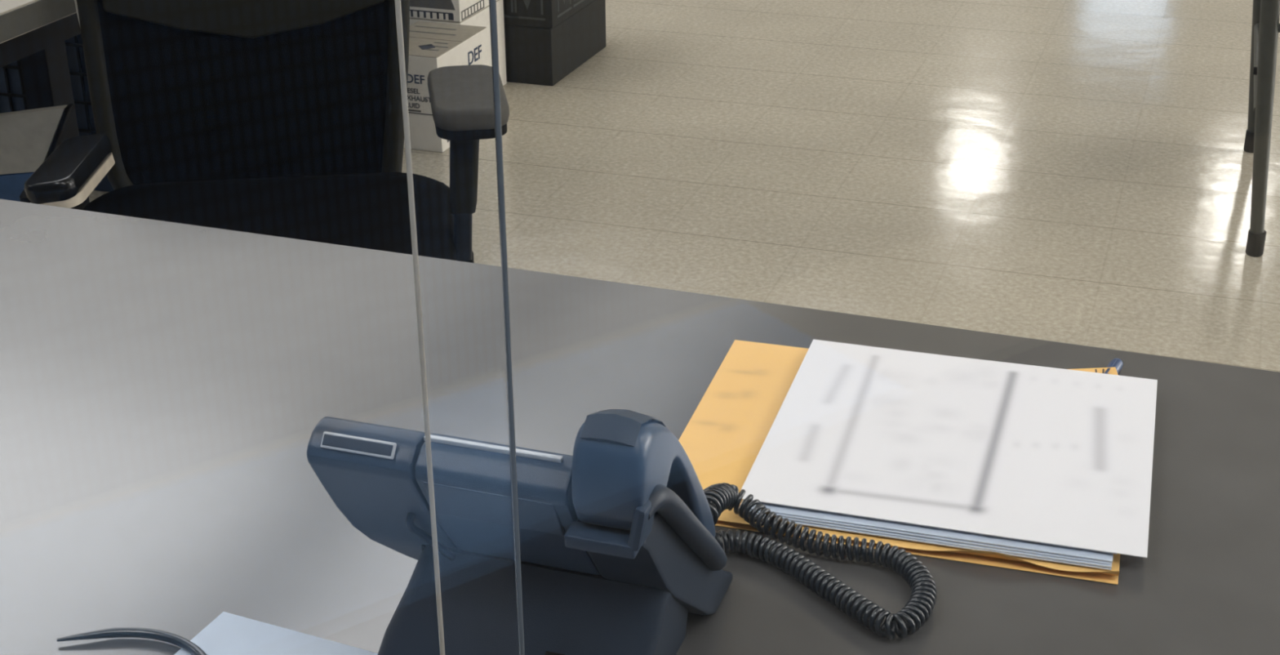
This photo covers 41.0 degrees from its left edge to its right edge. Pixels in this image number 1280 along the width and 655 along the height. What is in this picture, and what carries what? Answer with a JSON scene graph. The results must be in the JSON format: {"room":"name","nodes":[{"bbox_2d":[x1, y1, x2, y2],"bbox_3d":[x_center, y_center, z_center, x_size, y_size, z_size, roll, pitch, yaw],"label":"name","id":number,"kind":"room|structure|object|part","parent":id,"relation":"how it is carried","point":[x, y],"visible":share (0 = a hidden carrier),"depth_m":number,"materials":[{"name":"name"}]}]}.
{"room":"office","nodes":[
{"label":"office","id":0,"kind":"room"},
{"bbox_2d":[88,0,1279,372],"bbox_3d":[1.037,-1.334,6.131,14.000,0.100,14.750,8,26,17],"label":"floor","id":1,"kind":"structure","parent":0,"point":[1070,171],"depth_m":3.96,"materials":[{"name":"tile"}]},
{"bbox_2d":[0,104,73,201],"bbox_3d":[-0.979,-0.088,2.729,0.224,0.549,0.022,-1,25,0],"label":"display board","id":2,"kind":"object","parent":1,"relation":"on","point":[28,138],"visible":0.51,"depth_m":2.63,"materials":[{"name":"black plastic"}]},
{"bbox_3d":[-1.007,-0.041,2.752,0.166,0.445,0.014,0,25,0],"label":"panel","id":3,"kind":"part","parent":2,"relation":"part of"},
{"bbox_3d":[-0.984,-0.284,2.638,0.216,0.117,0.016,0,25,0],"label":"board panel","id":4,"kind":"part","parent":2,"relation":"part of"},
{"bbox_3d":[-0.896,-0.294,2.633,0.055,0.097,0.022,0,25,0],"label":"edge trim","id":5,"kind":"part","parent":2,"relation":"part of","materials":[{"name":"black plastic"}]},
{"bbox_2d":[0,0,89,209],"bbox_3d":[-1.232,-0.340,3.046,1.043,0.742,1.300,8,26,17],"label":"desk","id":6,"kind":"object","parent":1,"relation":"on","point":[34,33],"visible":0.27,"depth_m":2.56,"materials":[{"name":"black plastic"}]},
{"bbox_3d":[-0.926,-0.172,2.776,0.052,0.660,0.052,8,26,17],"label":"leg","id":7,"kind":"part","parent":6,"relation":"part of","materials":[{"name":"black plastic"}]},
{"bbox_2d":[74,0,79,25],"bbox_3d":[-0.816,-0.405,2.517,0.060,0.200,0.010,8,26,18],"label":"cord","id":8,"kind":"object","parent":6,"relation":"hanging from","point":[75,1],"visible":0.2,"depth_m":2.49,"materials":[{"name":"grey plastic"}]},
{"bbox_2d":[0,34,114,191],"bbox_3d":[-1.613,-1.089,4.056,1.840,1.250,0.751,8,26,17],"label":"storage cabinet","id":9,"kind":"object","parent":1,"relation":"on","point":[12,94],"visible":0.02,"depth_m":3.78,"materials":[{"name":"black plastic"}]},
{"bbox_2d":[19,0,509,262],"bbox_3d":[-0.505,-0.215,2.346,0.652,1.095,0.607,-3,25,-5],"label":"office chair","id":10,"kind":"object","parent":1,"relation":"on","point":[284,118],"visible":0.55,"depth_m":2.50,"materials":[{"name":"black fabric"}]},
{"bbox_3d":[-0.805,-0.097,2.324,0.038,0.185,0.046,-3,25,-5],"label":"arm post","id":11,"kind":"part","parent":10,"relation":"part of","materials":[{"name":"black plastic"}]},
{"bbox_3d":[-0.571,-0.494,2.473,0.434,0.635,0.012,-3,21,-5],"label":"backrest","id":12,"kind":"part","parent":10,"relation":"part of","materials":[{"name":"black fabric"}]},
{"bbox_3d":[-0.571,-0.498,2.472,0.479,0.689,0.030,-3,21,-5],"label":"frame","id":13,"kind":"part","parent":10,"relation":"part of","materials":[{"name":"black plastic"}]},
{"bbox_3d":[-0.521,-0.101,2.345,0.536,0.060,0.500,-3,25,-5],"label":"seat","id":14,"kind":"part","parent":10,"relation":"part of","materials":[{"name":"black fabric"}]},
{"bbox_3d":[-0.245,-0.107,2.364,0.034,0.160,0.040,-3,25,-5],"label":"arm post","id":15,"kind":"part","parent":10,"relation":"part of","materials":[{"name":"metal"}]},
{"bbox_2d":[403,21,488,152],"bbox_3d":[-0.512,-0.590,4.170,0.191,0.234,0.286,8,26,18],"label":"carton","id":16,"kind":"object","parent":1,"relation":"on","point":[433,46],"visible":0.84,"depth_m":4.07,"materials":[{"name":"white cardboard"}]},
{"bbox_2d":[409,0,506,85],"bbox_3d":[-0.505,-0.719,4.447,0.220,0.233,0.265,8,26,18],"label":"carton","id":17,"kind":"object","parent":1,"relation":"on","point":[482,18],"visible":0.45,"depth_m":4.45,"materials":[{"name":"white cardboard"}]},
{"bbox_2d":[409,0,497,22],"bbox_3d":[-0.506,-0.931,4.348,0.221,0.233,0.266,8,26,18],"label":"carton","id":18,"kind":"object","parent":17,"relation":"on","point":[455,11],"visible":0.74,"depth_m":4.26,"materials":[{"name":"white cardboard"}]},
{"bbox_3d":[-0.554,-0.877,4.237,0.203,0.170,0.002,8,26,18],"label":"grey panel","id":19,"kind":"part","parent":18,"relation":"part of","materials":[{"name":"grey cardboard"}]},
{"bbox_2d":[504,0,605,86],"bbox_3d":[-0.259,-0.806,4.718,0.200,0.157,0.405,8,26,18],"label":"carton","id":20,"kind":"object","parent":1,"relation":"on","point":[536,55],"visible":0.67,"depth_m":4.56,"materials":[{"name":"black cardboard"}]},
{"bbox_2d":[502,0,594,28],"bbox_3d":[-0.256,-0.981,4.646,0.209,0.222,0.426,8,26,18],"label":"carton","id":21,"kind":"object","parent":20,"relation":"on","point":[548,14],"visible":0.83,"depth_m":4.49,"materials":[{"name":"black cardboard"}]},
{"bbox_2d":[0,199,1279,654],"bbox_3d":[0.058,0.534,1.150,2.900,0.740,1.022,8,26,18],"label":"desk","id":22,"kind":"object","parent":1,"relation":"on","point":[166,386],"visible":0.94,"depth_m":1.27,"materials":[{"name":"grey laminate"}]},
{"bbox_2d":[173,611,377,654],"bbox_3d":[-0.171,0.239,0.908,0.280,0.001,0.216,10,27,22],"label":"loose paper","id":23,"kind":"object","parent":22,"relation":"on","point":[228,633],"visible":1,"depth_m":1.02,"materials":[{"name":"white paper"}]},
{"bbox_2d":[57,626,206,654],"bbox_3d":[-0.279,0.199,0.987,0.061,0.006,0.142,-20,31,-35],"label":"cable","id":24,"kind":"object","parent":23,"relation":"on","point":[132,632],"visible":1,"depth_m":1.02,"materials":[{"name":"black plastic"}]},
{"bbox_2d":[395,0,444,654],"bbox_3d":[0.251,-0.171,0.656,0.688,0.950,0.008,-4,25,-7],"label":"cable","id":25,"kind":"object","parent":22,"relation":"on","point":[397,2],"visible":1,"depth_m":0.68,"materials":[{"name":"grey plastic"}]},
{"bbox_2d":[488,0,524,654],"bbox_3d":[-0.274,-0.131,0.580,0.448,0.950,0.009,-4,25,-7],"label":"cable","id":26,"kind":"object","parent":22,"relation":"on","point":[492,3],"visible":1,"depth_m":0.67,"materials":[{"name":"grey plastic"}]},
{"bbox_2d":[306,408,937,654],"bbox_3d":[0.009,0.087,0.994,0.316,0.202,0.260,8,26,17],"label":"desk phone","id":27,"kind":"object","parent":22,"relation":"on","point":[620,541],"visible":1,"depth_m":0.94,"materials":[{"name":"blue plastic"}]},
{"bbox_3d":[-0.077,0.094,0.897,0.074,0.027,0.015,8,26,17],"label":"panel","id":28,"kind":"part","parent":27,"relation":"part of","materials":[{"name":"blue plastic"}]},
{"bbox_2d":[544,650,565,654],"bbox_3d":[-0.036,0.183,0.934,0.032,0.010,0.008,8,26,17],"label":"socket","id":29,"kind":"object","parent":27,"relation":"attached to","point":[546,652],"depth_m":0.93,"materials":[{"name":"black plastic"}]},
{"bbox_3d":[0.025,0.113,0.936,0.016,0.121,0.138,8,26,17],"label":"rail","id":30,"kind":"part","parent":27,"relation":"part of","materials":[{"name":"plastic"}]},
{"bbox_3d":[0.110,0.132,1.071,0.172,0.051,0.083,17,30,32],"label":"coiled cord","id":31,"kind":"part","parent":27,"relation":"part of","materials":[{"name":"black plastic"}]},
{"bbox_2d":[678,339,1119,584],"bbox_3d":[0.188,0.082,1.226,0.312,0.011,0.276,7,26,15],"label":"manila envelope","id":32,"kind":"object","parent":22,"relation":"on","point":[726,433],"visible":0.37,"depth_m":1.24,"materials":[{"name":"paper"}]},
{"bbox_2d":[738,515,1111,569],"bbox_3d":[0.217,0.086,1.217,0.241,0.001,0.256,7,26,15],"label":"paper sheet","id":33,"kind":"object","parent":32,"relation":"on","point":[796,522],"visible":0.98,"depth_m":1.10,"materials":[{"name":"paper"}]},
{"bbox_2d":[743,511,1111,567],"bbox_3d":[0.218,0.085,1.217,0.240,0.001,0.256,7,26,15],"label":"paper sheet","id":34,"kind":"object","parent":33,"relation":"on","point":[757,513],"visible":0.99,"depth_m":1.10,"materials":[{"name":"white paper"}]},
{"bbox_2d":[739,498,1111,564],"bbox_3d":[0.217,0.083,1.218,0.240,0.001,0.256,7,26,15],"label":"paper sheet","id":35,"kind":"object","parent":34,"relation":"on","point":[758,511],"visible":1,"depth_m":1.10,"materials":[{"name":"white paper"}]},
{"bbox_2d":[742,498,1113,561],"bbox_3d":[0.219,0.081,1.218,0.240,0.001,0.256,7,26,15],"label":"paper sheet","id":36,"kind":"object","parent":35,"relation":"on","point":[1086,553],"visible":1,"depth_m":1.11,"materials":[{"name":"white paper"}]},
{"bbox_2d":[751,500,1116,554],"bbox_3d":[0.223,0.077,1.224,0.240,0.001,0.256,7,26,15],"label":"paper sheet","id":37,"kind":"object","parent":36,"relation":"on","point":[752,500],"visible":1,"depth_m":1.11,"materials":[{"name":"white paper"}]},
{"bbox_2d":[741,338,1157,557],"bbox_3d":[0.228,0.077,1.218,0.264,0.001,0.256,7,26,15],"label":"printed sheet","id":38,"kind":"object","parent":37,"relation":"on","point":[1060,456],"visible":1,"depth_m":1.20,"materials":[{"name":"white paper"}]},
{"bbox_2d":[1069,366,1118,374],"bbox_3d":[0.338,0.048,1.290,0.060,0.008,0.060,-2,25,-4],"label":"slip","id":39,"kind":"object","parent":32,"relation":"on","point":[1113,371],"visible":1,"depth_m":1.31,"materials":[{"name":"paper"}]},
{"bbox_2d":[1104,357,1123,373],"bbox_3d":[0.351,0.044,1.303,0.010,0.012,0.096,13,28,27],"label":"ballpoint pen","id":40,"kind":"object","parent":22,"relation":"on","point":[1117,363],"visible":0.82,"depth_m":1.33,"materials":[{"name":"plastic"}]},
{"bbox_2d":[1243,0,1279,257],"bbox_3d":[2.047,-0.525,3.372,1.665,0.750,0.800,8,26,17],"label":"folding table","id":41,"kind":"object","parent":1,"relation":"on","point":[1265,28],"visible":1,"depth_m":3.36,"materials":[{"name":"grey paint"}]},
{"bbox_3d":[1.408,-0.762,3.885,0.090,0.688,0.039,8,26,17],"label":"leg","id":42,"kind":"part","parent":41,"relation":"part of","materials":[{"name":"grey paint"}]},
{"bbox_3d":[1.210,-0.501,3.348,0.018,0.016,0.015,8,26,17],"label":"lock knob","id":43,"kind":"part","parent":41,"relation":"part of","materials":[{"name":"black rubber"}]}
]}

